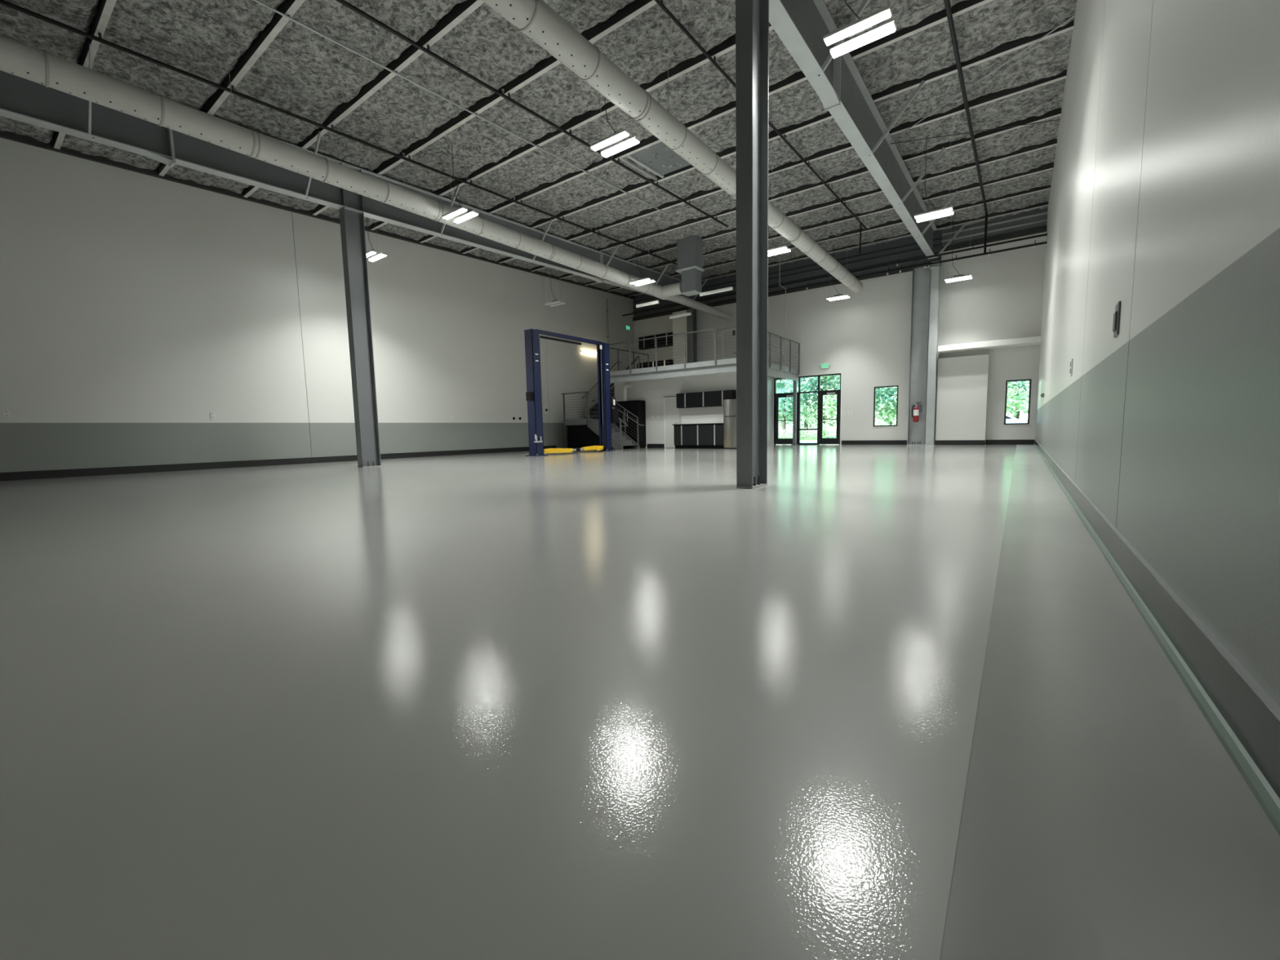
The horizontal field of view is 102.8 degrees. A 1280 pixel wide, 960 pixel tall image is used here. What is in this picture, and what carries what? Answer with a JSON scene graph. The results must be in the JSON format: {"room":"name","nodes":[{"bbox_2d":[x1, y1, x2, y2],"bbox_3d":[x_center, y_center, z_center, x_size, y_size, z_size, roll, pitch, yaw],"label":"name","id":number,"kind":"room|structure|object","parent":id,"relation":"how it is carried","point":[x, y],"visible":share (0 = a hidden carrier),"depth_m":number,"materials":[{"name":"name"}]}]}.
{"room":"auto repair garage","nodes":[
{"label":"auto repair garage","id":0,"kind":"room"},
{"bbox_2d":[0,130,635,472],"bbox_3d":[-7.592,-4.571,16.451,0.300,7.693,24.894,3,7,36],"label":"wall","id":1,"kind":"structure","parent":0,"point":[138,305],"depth_m":12.79,"materials":[{"name":"paint"}]},
{"bbox_2d":[2,409,10,417],"bbox_3d":[-12.431,-1.300,10.022,0.014,0.140,0.090,3,7,36],"label":"wall outlet","id":2,"kind":"object","parent":1,"relation":"attached to","point":[6,413],"visible":1,"depth_m":10.02,"materials":[{"name":"white plastic"}]},
{"bbox_2d":[209,412,215,418],"bbox_3d":[-10.523,-1.588,12.588,0.014,0.170,0.100,3,7,36],"label":"wall outlet","id":3,"kind":"object","parent":1,"relation":"attached to","point":[212,414],"visible":1,"depth_m":12.58,"materials":[{"name":"white plastic"}]},
{"bbox_2d":[0,445,556,480],"bbox_3d":[-9.235,-0.557,14.405,0.014,0.165,18.950,3,7,36],"label":"baseboard","id":4,"kind":"structure","parent":1,"relation":"attached to","point":[9,476],"depth_m":12.62,"materials":[{"name":"black"}]},
{"bbox_2d":[542,345,548,413],"bbox_3d":[-3.957,-4.162,21.267,0.065,2.800,0.200,3,7,36],"label":"conduit","id":5,"kind":"object","parent":1,"relation":"attached to","point":[545,406],"visible":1,"depth_m":21.31,"materials":[{"name":"white plastic"}]},
{"bbox_2d":[580,350,596,354],"bbox_3d":[-2.272,-5.838,23.405,0.100,0.095,1.200,3,7,36],"label":"wall light","id":6,"kind":"object","parent":1,"relation":"attached to","point":[582,351],"visible":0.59,"depth_m":23.25,"materials":[{"name":"grey plastic"}]},
{"bbox_2d":[605,298,608,343],"bbox_3d":[-1.525,-6.651,24.347,0.113,3.860,0.070,3,7,36],"label":"riser pipe","id":7,"kind":"object","parent":1,"relation":"attached to","point":[606,310],"visible":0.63,"depth_m":24.23,"materials":[{"name":"grey metal"}]},
{"bbox_2d":[0,0,1076,296],"bbox_3d":[-1.071,-7.479,11.155,16.830,1.324,25.100,3,7,36],"label":"ceiling","id":8,"kind":"structure","parent":0,"point":[271,58],"depth_m":9.61,"materials":[{"name":"grey"}]},
{"bbox_2d":[0,0,677,265],"bbox_3d":[-4.600,-7.138,11.815,0.058,0.928,21.302,3,7,36],"label":"pipe","id":9,"kind":"object","parent":8,"relation":"hanging from","point":[6,3],"visible":0.88,"depth_m":8.99,"materials":[{"name":"black metal"}]},
{"bbox_2d":[0,34,732,320],"bbox_3d":[-2.760,-6.798,12.487,1.830,1.872,24.500,3,7,36],"label":"duct","id":10,"kind":"object","parent":8,"relation":"hanging from","point":[18,59],"visible":0.98,"depth_m":8.92,"materials":[{"name":"grey metal"}]},
{"bbox_2d":[364,216,386,262],"bbox_3d":[-7.017,-6.603,13.297,0.740,1.545,0.406,3,7,36],"label":"light","id":11,"kind":"object","parent":8,"relation":"hanging from","point":[371,252],"visible":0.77,"depth_m":13.35,"materials":[{"name":"grey paint"}]},
{"bbox_2d":[442,137,479,223],"bbox_3d":[-3.878,-6.436,10.920,0.740,1.545,0.406,3,7,36],"label":"light","id":12,"kind":"object","parent":8,"relation":"hanging from","point":[461,210],"visible":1,"depth_m":10.97,"materials":[{"name":"grey paint"}]},
{"bbox_2d":[253,0,673,217],"bbox_3d":[-4.006,-6.793,8.598,0.032,0.674,16.801,3,7,36],"label":"conduit","id":13,"kind":"object","parent":8,"relation":"hanging from","point":[287,16],"visible":1,"depth_m":8.95,"materials":[{"name":"grey metal"}]},
{"bbox_2d":[335,0,728,227],"bbox_3d":[-2.737,-6.815,8.715,0.058,0.807,18.502,3,7,36],"label":"pipe","id":14,"kind":"object","parent":8,"relation":"hanging from","point":[344,2],"visible":0.9,"depth_m":8.94,"materials":[{"name":"black metal"}]},
{"bbox_2d":[543,271,565,306],"bbox_3d":[-3.127,-7.328,18.619,0.740,1.803,0.406,3,7,36],"label":"light","id":15,"kind":"object","parent":8,"relation":"hanging from","point":[554,303],"visible":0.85,"depth_m":18.68,"materials":[{"name":"grey metal"}]},
{"bbox_2d":[590,44,639,157],"bbox_3d":[-0.427,-6.254,8.311,0.740,1.545,0.406,3,7,36],"label":"light","id":16,"kind":"object","parent":8,"relation":"hanging from","point":[620,135],"visible":0.94,"depth_m":8.35,"materials":[{"name":"grey paint"}]},
{"bbox_2d":[634,226,637,261],"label":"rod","id":17,"kind":"object","parent":8,"relation":"hanging from","point":[634,226],"depth_m":16.22,"materials":[{"name":"grey paint"}]},
{"bbox_2d":[635,242,658,307],"bbox_3d":[0.232,-7.079,17.425,0.920,2.203,0.080,3,7,36],"label":"strip light","id":18,"kind":"object","parent":8,"relation":"hanging from","point":[641,304],"visible":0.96,"depth_m":17.47,"materials":[{"name":"grey plastic"}]},
{"bbox_2d":[635,302,658,307],"bbox_3d":[0.254,-6.016,17.528,0.920,0.067,0.070,3,7,36],"label":"diffuser","id":19,"kind":"object","parent":18,"relation":"attached to","point":[641,304],"depth_m":17.53,"materials":[{"name":"white plastic"}]},
{"bbox_2d":[620,141,690,180],"bbox_3d":[0.456,-7.476,11.960,1.230,0.119,1.442,3,7,36],"label":"skylight","id":20,"kind":"object","parent":8,"relation":"attached to","point":[645,156],"visible":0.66,"depth_m":11.97,"materials":[{"name":"grey metal"}]},
{"bbox_2d":[481,0,862,293],"bbox_3d":[0.930,-6.647,9.229,0.420,1.690,23.650,3,7,36],"label":"duct","id":21,"kind":"object","parent":8,"relation":"hanging from","point":[535,19],"visible":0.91,"depth_m":7.71,"materials":[{"name":"grey metal"}]},
{"bbox_2d":[669,270,691,319],"bbox_3d":[1.503,-7.310,19.207,0.930,2.308,0.080,3,7,36],"label":"strip light","id":22,"kind":"object","parent":8,"relation":"hanging from","point":[687,313],"visible":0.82,"depth_m":19.30,"materials":[{"name":"grey"}]},
{"bbox_2d":[669,313,691,319],"bbox_3d":[1.526,-6.195,19.315,0.930,0.067,0.070,3,7,36],"label":"diffuser","id":23,"kind":"object","parent":22,"relation":"attached to","point":[683,314],"depth_m":19.30,"materials":[{"name":"white plastic"}]},
{"bbox_2d":[699,286,733,296],"bbox_3d":[2.400,-5.898,16.009,1.144,0.106,0.080,3,7,36],"label":"strip light","id":24,"kind":"object","parent":8,"relation":"hanging from","point":[717,291],"depth_m":15.98,"materials":[{"name":"grey"}]},
{"bbox_2d":[699,288,733,296],"bbox_3d":[2.379,-5.893,16.025,1.130,0.067,0.070,3,7,36],"label":"diffuser","id":25,"kind":"object","parent":24,"relation":"attached to","point":[722,290],"depth_m":16.00,"materials":[{"name":"white plastic"}]},
{"bbox_2d":[725,216,726,252],"bbox_3d":[2.655,-7.508,15.638,0.005,1.028,0.080,3,7,36],"label":"strip light","id":26,"kind":"object","parent":8,"relation":"hanging from","point":[726,216],"depth_m":15.65,"materials":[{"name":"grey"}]},
{"bbox_2d":[654,0,866,254],"bbox_3d":[0.942,-6.830,8.104,0.050,1.050,21.902,3,7,36],"label":"pipe","id":27,"kind":"object","parent":8,"relation":"hanging from","point":[660,2],"visible":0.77,"depth_m":8.98,"materials":[{"name":"black metal"}]},
{"bbox_2d":[768,180,791,256],"bbox_3d":[3.587,-6.974,13.566,0.740,1.801,0.406,3,7,36],"label":"light","id":28,"kind":"object","parent":8,"relation":"hanging from","point":[783,249],"visible":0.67,"depth_m":13.56,"materials":[{"name":"grey paint"}]},
{"bbox_2d":[826,252,850,301],"bbox_3d":[7.234,-7.659,18.598,0.740,2.043,0.406,3,7,36],"label":"light","id":29,"kind":"object","parent":8,"relation":"hanging from","point":[840,296],"visible":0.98,"depth_m":18.67,"materials":[{"name":"grey paint"}]},
{"bbox_2d":[822,0,896,57],"bbox_3d":[2.620,-6.099,6.063,0.740,1.545,0.406,3,7,36],"label":"light","id":30,"kind":"object","parent":8,"relation":"hanging from","point":[867,22],"visible":1,"depth_m":6.11,"materials":[{"name":"grey plastic"}]},
{"bbox_2d":[914,128,954,222],"bbox_3d":[6.582,-6.824,11.382,0.740,1.801,0.406,3,7,36],"label":"light","id":31,"kind":"object","parent":8,"relation":"hanging from","point":[935,213],"visible":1,"depth_m":11.45,"materials":[{"name":"grey plastic"}]},
{"bbox_2d":[944,216,972,282],"bbox_3d":[10.300,-7.514,16.459,0.740,2.043,0.406,3,7,36],"label":"light","id":32,"kind":"object","parent":8,"relation":"hanging from","point":[961,277],"visible":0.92,"depth_m":16.52,"materials":[{"name":"grey"}]},
{"bbox_2d":[943,0,987,253],"bbox_3d":[3.937,-6.712,6.726,0.067,1.261,23.236,3,7,36],"label":"pipe","id":33,"kind":"object","parent":8,"relation":"hanging from","point":[947,2],"visible":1,"depth_m":9.79,"materials":[{"name":"black metal"}]},
{"bbox_2d":[0,444,1279,959],"bbox_3d":[-0.924,-0.321,11.849,16.830,0.150,25.100,3,7,36],"label":"floor","id":34,"kind":"structure","parent":0,"point":[860,702],"depth_m":1.27,"materials":[{"name":"grey concrete"}]},
{"bbox_2d":[338,206,381,467],"bbox_3d":[-6.503,-3.217,11.900,0.250,5.832,0.440,3,7,36],"label":"steel column","id":35,"kind":"structure","parent":34,"relation":"on","point":[352,223],"depth_m":11.87,"materials":[{"name":"grey metal"}]},
{"bbox_2d":[0,43,707,302],"bbox_3d":[-4.482,-6.968,13.636,1.122,1.923,24.480,3,7,36],"label":"roof beam","id":36,"kind":"structure","parent":35,"relation":"on","point":[21,100],"depth_m":9.92,"materials":[{"name":"grey metal"}]},
{"bbox_2d":[629,264,655,285],"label":"light","id":37,"kind":"object","parent":36,"relation":"hanging from","point":[642,281],"depth_m":16.14,"materials":[{"name":"grey paint"}]},
{"bbox_2d":[524,328,618,456],"bbox_3d":[-2.227,-2.882,17.397,1.007,3.930,4.160,3,7,36],"label":"lift","id":38,"kind":"object","parent":34,"relation":"on","point":[608,414],"visible":1,"depth_m":16.43,"materials":[{"name":"blue metal"}]},
{"bbox_2d":[567,425,614,449],"bbox_3d":[-1.739,-1.798,21.347,2.570,0.990,1.020,3,7,36],"label":"screen","id":39,"kind":"object","parent":34,"relation":"on","point":[578,436],"visible":0.71,"depth_m":21.23,"materials":[{"name":"black"}]},
{"bbox_2d":[561,346,648,449],"bbox_3d":[-0.742,-3.486,22.100,3.502,4.163,3.930,3,7,36],"label":"staircase","id":40,"kind":"structure","parent":34,"relation":"on","point":[620,438],"depth_m":21.04,"materials":[{"name":"grey metal"}]},
{"bbox_2d":[615,400,646,448],"bbox_3d":[-0.423,-2.321,21.434,1.200,1.960,0.620,3,7,36],"label":"storage cabinet","id":41,"kind":"object","parent":34,"relation":"on","point":[637,407],"visible":0.76,"depth_m":21.11,"materials":[{"name":"black metal"}]},
{"bbox_2d":[673,425,690,448],"bbox_3d":[1.767,-1.686,19.918,0.712,0.900,0.554,3,7,36],"label":"base cabinet","id":42,"kind":"object","parent":34,"relation":"on","point":[682,433],"visible":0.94,"depth_m":19.70,"materials":[{"name":"black"}]},
{"bbox_2d":[689,424,706,448],"bbox_3d":[2.339,-1.657,19.496,0.712,0.900,0.554,3,7,36],"label":"base cabinet","id":43,"kind":"object","parent":34,"relation":"on","point":[697,432],"visible":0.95,"depth_m":19.28,"materials":[{"name":"black"}]},
{"bbox_2d":[609,357,799,444],"bbox_3d":[1.642,-2.965,21.770,8.559,3.092,5.307,3,7,36],"label":"mezzanine","id":44,"kind":"object","parent":34,"relation":"on","point":[729,365],"visible":0.65,"depth_m":19.12,"materials":[{"name":"grey paint"}]},
{"bbox_2d":[636,362,648,368],"bbox_3d":[0.277,-5.332,25.496,0.660,0.979,0.554,3,7,36],"label":"base cabinet","id":45,"kind":"object","parent":44,"relation":"on","point":[643,365],"visible":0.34,"depth_m":25.23,"materials":[{"name":"black"}]},
{"bbox_2d":[647,360,658,367],"bbox_3d":[0.808,-5.305,25.105,0.660,0.979,0.554,3,7,36],"label":"base cabinet","id":46,"kind":"object","parent":44,"relation":"on","point":[651,364],"visible":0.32,"depth_m":24.87,"materials":[{"name":"black"}]},
{"bbox_2d":[658,359,673,366],"bbox_3d":[1.339,-5.278,24.713,0.660,0.979,0.554,3,7,36],"label":"base cabinet","id":47,"kind":"object","parent":44,"relation":"on","point":[665,362],"visible":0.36,"depth_m":24.43,"materials":[{"name":"black"}]},
{"bbox_2d":[608,324,736,373],"bbox_3d":[0.932,-4.663,18.753,6.331,1.243,0.048,3,7,36],"label":"guardrail","id":48,"kind":"object","parent":44,"relation":"attached to","point":[714,329],"visible":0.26,"depth_m":18.38,"materials":[{"name":"grey metal"}]},
{"bbox_2d":[687,306,697,363],"bbox_3d":[2.430,-6.371,23.790,0.310,3.270,0.350,3,7,36],"label":"steel column","id":49,"kind":"structure","parent":44,"relation":"on","point":[691,319],"depth_m":23.71,"materials":[{"name":"grey metal"}]},
{"bbox_2d":[777,377,784,388],"bbox_3d":[5.796,-4.102,21.024,0.320,0.630,0.048,3,7,36],"label":"exit sign","id":50,"kind":"object","parent":44,"relation":"hanging from","point":[780,384],"visible":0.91,"depth_m":21.02,"materials":[{"name":"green plastic"}]},
{"bbox_2d":[775,256,786,380],"bbox_3d":[5.406,-6.187,19.622,0.408,4.633,0.036,3,7,36],"label":"conduit","id":51,"kind":"object","parent":44,"relation":"attached to","point":[780,256],"visible":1,"depth_m":19.51,"materials":[{"name":"grey"}]},
{"bbox_2d":[767,331,799,373],"bbox_3d":[5.036,-4.769,18.979,0.048,1.243,5.222,3,7,36],"label":"guardrail","id":52,"kind":"object","parent":44,"relation":"attached to","point":[770,333],"visible":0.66,"depth_m":19.49,"materials":[{"name":"grey metal"}]},
{"bbox_2d":[706,424,724,448],"bbox_3d":[2.912,-1.628,19.074,0.712,0.900,0.554,3,7,36],"label":"base cabinet","id":53,"kind":"object","parent":34,"relation":"on","point":[714,433],"visible":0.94,"depth_m":18.85,"materials":[{"name":"black"}]},
{"bbox_2d":[672,422,723,425],"bbox_3d":[2.308,-2.125,19.452,2.180,0.039,0.578,3,7,36],"label":"countertop","id":54,"kind":"structure","parent":53,"relation":"on","point":[712,423],"depth_m":19.16,"materials":[{"name":"black"}]},
{"bbox_2d":[723,399,736,448],"bbox_3d":[3.455,-2.034,18.585,0.660,1.780,0.616,3,7,36],"label":"refrigerator","id":55,"kind":"object","parent":34,"relation":"on","point":[729,405],"visible":0.57,"depth_m":18.39,"materials":[{"name":"silver metal"}]},
{"bbox_2d":[735,0,768,488],"bbox_3d":[1.352,-2.821,6.147,0.217,5.832,0.470,3,7,36],"label":"steel column","id":56,"kind":"structure","parent":34,"relation":"on","point":[752,16],"depth_m":6.10,"materials":[{"name":"grey metal"}]},
{"bbox_2d":[768,0,968,269],"bbox_3d":[3.281,-6.554,7.724,1.120,1.923,24.183,3,7,36],"label":"roof beam","id":57,"kind":"structure","parent":56,"relation":"on","point":[801,25],"depth_m":9.04,"materials":[{"name":"grey metal"}]},
{"bbox_2d":[890,119,1060,144],"bbox_3d":[7.275,-7.608,11.172,3.316,0.068,0.018,0,6,12],"label":"rod","id":58,"kind":"object","parent":57,"relation":"attached to","point":[1057,119],"visible":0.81,"depth_m":11.13,"materials":[{"name":"grey metal"}]},
{"bbox_2d":[889,15,1074,142],"bbox_3d":[6.171,-7.392,9.690,0.022,0.072,3.708,-3,6,-18],"label":"rod","id":59,"kind":"object","parent":57,"relation":"attached to","point":[1062,24],"visible":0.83,"depth_m":9.18,"materials":[{"name":"grey metal"}]},
{"bbox_2d":[907,264,931,444],"bbox_3d":[10.062,-4.410,18.373,0.580,6.280,0.420,3,7,36],"label":"steel column","id":60,"kind":"structure","parent":34,"relation":"on","point":[921,289],"depth_m":18.35,"materials":[{"name":"grey metal"}]},
{"bbox_2d":[911,401,922,422],"bbox_3d":[9.992,-2.462,18.481,0.340,0.726,0.242,3,7,36],"label":"fire extinguisher","id":61,"kind":"object","parent":60,"relation":"attached to","point":[916,409],"visible":1,"depth_m":18.42,"materials":[{"name":"red metal"}]},
{"bbox_2d":[924,260,940,444],"bbox_3d":[10.263,-4.379,17.915,0.270,6.300,0.240,3,7,36],"label":"steel column","id":62,"kind":"structure","parent":34,"relation":"on","point":[935,273],"depth_m":17.83,"materials":[{"name":"grey metal"}]},
{"bbox_2d":[613,372,773,448],"bbox_3d":[2.574,-2.905,21.958,6.250,2.900,3.909,3,7,36],"label":"wall","id":63,"kind":"structure","parent":0,"point":[653,392],"depth_m":20.84,"materials":[{"name":"white paint"}]},
{"bbox_2d":[622,382,631,400],"bbox_3d":[-0.555,-3.707,21.497,0.240,0.782,0.438,3,7,36],"label":"vent pipe","id":64,"kind":"object","parent":63,"relation":"attached to","point":[628,385],"visible":0.91,"depth_m":21.34,"materials":[{"name":"white plastic"}]},
{"bbox_2d":[663,395,679,448],"bbox_3d":[1.274,-2.318,20.506,0.770,2.065,0.092,3,7,36],"label":"door","id":65,"kind":"structure","parent":63,"relation":"in","point":[671,413],"depth_m":20.57,"materials":[{"name":"white paint"}]},
{"bbox_2d":[676,392,694,408],"bbox_3d":[1.834,-3.088,19.855,0.800,0.560,0.324,3,7,36],"label":"upper cabinet","id":66,"kind":"object","parent":63,"relation":"attached to","point":[686,400],"visible":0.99,"depth_m":19.73,"materials":[{"name":"black"}]},
{"bbox_2d":[681,414,724,424],"bbox_3d":[2.429,-2.336,19.685,1.920,0.328,0.023,3,7,36],"label":"backsplash","id":67,"kind":"structure","parent":63,"relation":"attached to","point":[704,419],"depth_m":19.68,"materials":[{"name":"white"}]},
{"bbox_2d":[693,391,712,407],"bbox_3d":[2.477,-3.055,19.380,0.800,0.560,0.324,3,7,36],"label":"upper cabinet","id":68,"kind":"object","parent":63,"relation":"attached to","point":[701,399],"visible":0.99,"depth_m":19.26,"materials":[{"name":"black"}]},
{"bbox_2d":[712,390,736,406],"bbox_3d":[3.120,-3.023,18.906,0.800,0.560,0.324,3,7,36],"label":"upper cabinet","id":69,"kind":"object","parent":63,"relation":"attached to","point":[718,397],"visible":0.86,"depth_m":18.79,"materials":[{"name":"black"}]},
{"bbox_2d":[632,207,1048,444],"bbox_3d":[6.370,-5.365,21.387,16.830,7.750,0.280,3,7,36],"label":"wall","id":70,"kind":"structure","parent":0,"point":[864,336],"depth_m":19.03,"materials":[{"name":"white paint"}]},
{"bbox_2d":[638,335,651,350],"bbox_3d":[0.285,-6.838,25.478,0.670,0.580,0.304,3,7,36],"label":"upper cabinet","id":71,"kind":"object","parent":70,"relation":"attached to","point":[646,341],"visible":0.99,"depth_m":25.37,"materials":[{"name":"black"}]},
{"bbox_2d":[649,333,662,348],"bbox_3d":[0.824,-6.810,25.081,0.670,0.580,0.304,3,7,36],"label":"upper cabinet","id":72,"kind":"object","parent":70,"relation":"attached to","point":[652,340],"visible":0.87,"depth_m":24.98,"materials":[{"name":"black"}]},
{"bbox_2d":[660,332,672,346],"bbox_3d":[1.362,-6.782,24.683,0.670,0.580,0.304,3,7,36],"label":"upper cabinet","id":73,"kind":"object","parent":70,"relation":"attached to","point":[668,338],"visible":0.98,"depth_m":24.57,"materials":[{"name":"black"}]},
{"bbox_2d":[672,310,688,364],"bbox_3d":[1.998,-6.337,24.203,0.780,3.160,0.400,3,7,36],"label":"trim","id":74,"kind":"structure","parent":70,"relation":"attached to","point":[679,324],"depth_m":24.02,"materials":[{"name":"white paint"}]},
{"bbox_2d":[721,328,736,359],"bbox_3d":[4.046,-5.724,22.941,0.820,2.100,0.094,3,7,36],"label":"door","id":75,"kind":"structure","parent":70,"relation":"in","point":[729,354],"depth_m":22.96,"materials":[{"name":"white paint"}]},
{"bbox_2d":[773,372,841,444],"bbox_3d":[6.930,-2.902,21.263,2.820,2.850,0.154,3,7,36],"label":"door","id":76,"kind":"structure","parent":70,"relation":"in","point":[776,440],"depth_m":21.07,"materials":[{"name":"black metal"}]},
{"bbox_2d":[818,363,831,368],"bbox_3d":[7.432,-4.596,20.544,0.470,0.200,0.093,3,7,36],"label":"exit sign","id":77,"kind":"object","parent":70,"relation":"attached to","point":[823,365],"visible":1,"depth_m":20.54,"materials":[{"name":"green plastic"}]},
{"bbox_2d":[873,385,898,426],"bbox_3d":[9.353,-2.790,19.438,0.880,1.540,0.112,3,7,36],"label":"window","id":78,"kind":"structure","parent":70,"relation":"in","point":[897,386],"depth_m":19.46,"materials":[{"name":"black metal"}]},
{"bbox_2d":[841,440,1034,444],"bbox_3d":[10.536,-1.374,18.653,6.120,0.165,0.014,3,7,36],"label":"baseboard","id":79,"kind":"structure","parent":70,"relation":"attached to","point":[864,442],"depth_m":19.20,"materials":[{"name":"black"}]},
{"bbox_2d":[937,335,1041,353],"bbox_3d":[11.619,-4.504,17.080,2.810,0.185,0.680,3,7,36],"label":"trim","id":80,"kind":"structure","parent":70,"relation":"attached to","point":[1033,340],"depth_m":16.83,"materials":[{"name":"white paint"}]},
{"bbox_2d":[1003,378,1031,425],"bbox_3d":[12.598,-2.584,17.048,0.710,1.500,0.112,3,7,36],"label":"window","id":81,"kind":"structure","parent":70,"relation":"in","point":[1029,380],"depth_m":17.02,"materials":[{"name":"black metal"}]},
{"bbox_2d":[934,354,989,444],"bbox_3d":[11.199,-2.743,17.788,1.480,3.030,0.364,3,7,36],"label":"wall","id":82,"kind":"structure","parent":0,"point":[962,382],"depth_m":17.63,"materials":[{"name":"white paint"}]},
{"bbox_2d":[1035,0,1279,706],"bbox_3d":[5.739,-3.894,6.615,0.200,7.700,24.894,3,7,36],"label":"wall","id":83,"kind":"structure","parent":0,"point":[1164,202],"depth_m":1.80,"materials":[{"name":"grey paint"}]},
{"bbox_2d":[622,233,1047,315],"bbox_3d":[5.612,-7.619,19.871,16.025,0.220,0.070,3,7,36],"label":"beam","id":84,"kind":"structure","parent":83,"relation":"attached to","point":[1044,234],"depth_m":17.60,"materials":[{"name":"black metal"}]},
{"bbox_2d":[639,240,1046,318],"bbox_3d":[6.019,-7.370,19.596,15.025,0.220,0.070,3,7,36],"label":"beam","id":85,"kind":"structure","parent":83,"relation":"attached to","point":[1042,242],"depth_m":17.50,"materials":[{"name":"black metal"}]},
{"bbox_2d":[1069,358,1073,376],"bbox_3d":[4.654,-1.213,5.512,0.016,0.180,0.120,3,7,36],"label":"wall outlet","id":86,"kind":"object","parent":83,"relation":"attached to","point":[1072,359],"visible":1,"depth_m":5.47,"materials":[{"name":"grey plastic"}]},
{"bbox_2d":[1112,301,1120,337],"bbox_3d":[2.736,-0.921,2.936,0.018,0.185,0.130,3,7,36],"label":"control panel","id":87,"kind":"object","parent":83,"relation":"attached to","point":[1116,322],"visible":1,"depth_m":2.90,"materials":[{"name":"grey paint"}]},
{"bbox_2d":[1033,439,1279,835],"bbox_3d":[5.658,-0.142,6.963,0.034,0.168,24.680,3,7,36],"label":"baseboard","id":88,"kind":"structure","parent":83,"relation":"attached to","point":[1243,717],"depth_m":1.33,"materials":[{"name":"grey"}]},
{"label":"outside","id":89,"kind":"structure","parent":0,"visible":0},
{"bbox_2d":[778,431,835,443],"bbox_3d":[26.156,-3.890,43.612,110.000,0.240,58.500,3,7,36],"label":"ground","id":90,"kind":"structure","parent":89,"point":[810,441],"depth_m":33.13,"materials":[{"name":"concrete"}]},
{"bbox_2d":[776,378,792,428],"bbox_3d":[9.195,-6.535,35.754,4.368,7.264,4.284,3,7,36],"label":"tree","id":91,"kind":"object","parent":90,"relation":"on","point":[780,415],"visible":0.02,"depth_m":35.15,"materials":[{"name":"green plant"}]},
{"bbox_2d":[779,425,808,439],"bbox_3d":[9.431,-2.856,31.021,1.772,1.152,1.295,3,7,36],"label":"bush","id":92,"kind":"object","parent":90,"relation":"on","point":[788,433],"visible":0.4,"depth_m":30.96,"materials":[{"name":"green plant"}]},
{"bbox_2d":[776,378,817,438],"bbox_3d":[9.514,-7.299,33.492,4.604,9.205,4.387,3,7,36],"label":"tree","id":93,"kind":"object","parent":90,"relation":"on","point":[784,415],"visible":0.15,"depth_m":33.27,"materials":[{"name":"green plant"}]},
{"bbox_2d":[776,375,835,438],"bbox_3d":[10.896,-7.441,33.079,4.313,9.515,4.175,-5,7,-38],"label":"tree","id":94,"kind":"object","parent":90,"relation":"on","point":[811,388],"visible":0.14,"depth_m":32.35,"materials":[{"name":"green plant"}]},
{"bbox_2d":[781,374,839,435],"bbox_3d":[11.380,-6.232,32.162,4.368,7.264,4.284,3,7,36],"label":"tree","id":95,"kind":"object","parent":90,"relation":"on","point":[827,402],"visible":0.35,"depth_m":31.86,"materials":[{"name":"green plant"}]},
{"bbox_2d":[804,422,835,439],"bbox_3d":[10.652,-2.811,30.296,1.772,1.152,1.295,3,7,36],"label":"bush","id":96,"kind":"object","parent":90,"relation":"on","point":[824,427],"visible":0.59,"depth_m":30.23,"materials":[{"name":"green plant"}]},
{"bbox_2d":[832,379,897,409],"bbox_3d":[13.951,-7.285,30.825,4.313,9.515,4.175,-5,7,-38],"label":"tree","id":97,"kind":"object","parent":90,"relation":"on","point":[888,389],"visible":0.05,"depth_m":29.92,"materials":[{"name":"green plant"}]},
{"bbox_2d":[875,421,889,425],"bbox_3d":[13.143,-2.634,27.941,1.772,1.152,1.295,3,7,36],"label":"bush","id":98,"kind":"object","parent":90,"relation":"on","point":[884,422],"visible":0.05,"depth_m":27.96,"materials":[{"name":"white plant"}]},
{"bbox_2d":[875,386,897,425],"bbox_3d":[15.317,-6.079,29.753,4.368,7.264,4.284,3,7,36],"label":"tree","id":99,"kind":"object","parent":90,"relation":"on","point":[892,416],"visible":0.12,"depth_m":30.16,"materials":[{"name":"green plant"}]},
{"bbox_2d":[1005,413,1027,423],"bbox_3d":[15.157,-2.425,22.490,4.392,1.407,1.726,3,7,36],"label":"car","id":100,"kind":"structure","parent":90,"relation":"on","point":[1009,419],"depth_m":21.20,"materials":[{"name":"white paint"}]},
{"bbox_2d":[1006,381,1029,417],"bbox_3d":[18.851,-5.947,27.641,4.368,7.264,4.284,3,7,36],"label":"tree","id":101,"kind":"object","parent":90,"relation":"on","point":[1015,402],"visible":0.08,"depth_m":26.50,"materials":[{"name":"green plant"}]},
{"bbox_2d":[1006,380,1029,414],"bbox_3d":[20.487,-6.763,25.644,4.604,9.205,4.387,3,7,36],"label":"tree","id":102,"kind":"object","parent":90,"relation":"on","point":[1026,383],"visible":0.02,"depth_m":26.51,"materials":[{"name":"green plant"}]},
{"bbox_2d":[1008,381,1028,419],"bbox_3d":[21.009,-7.165,28.093,4.313,9.515,4.175,-5,7,-38],"label":"tree","id":103,"kind":"object","parent":90,"relation":"on","point":[1017,416],"visible":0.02,"depth_m":28.37,"materials":[{"name":"green plant"}]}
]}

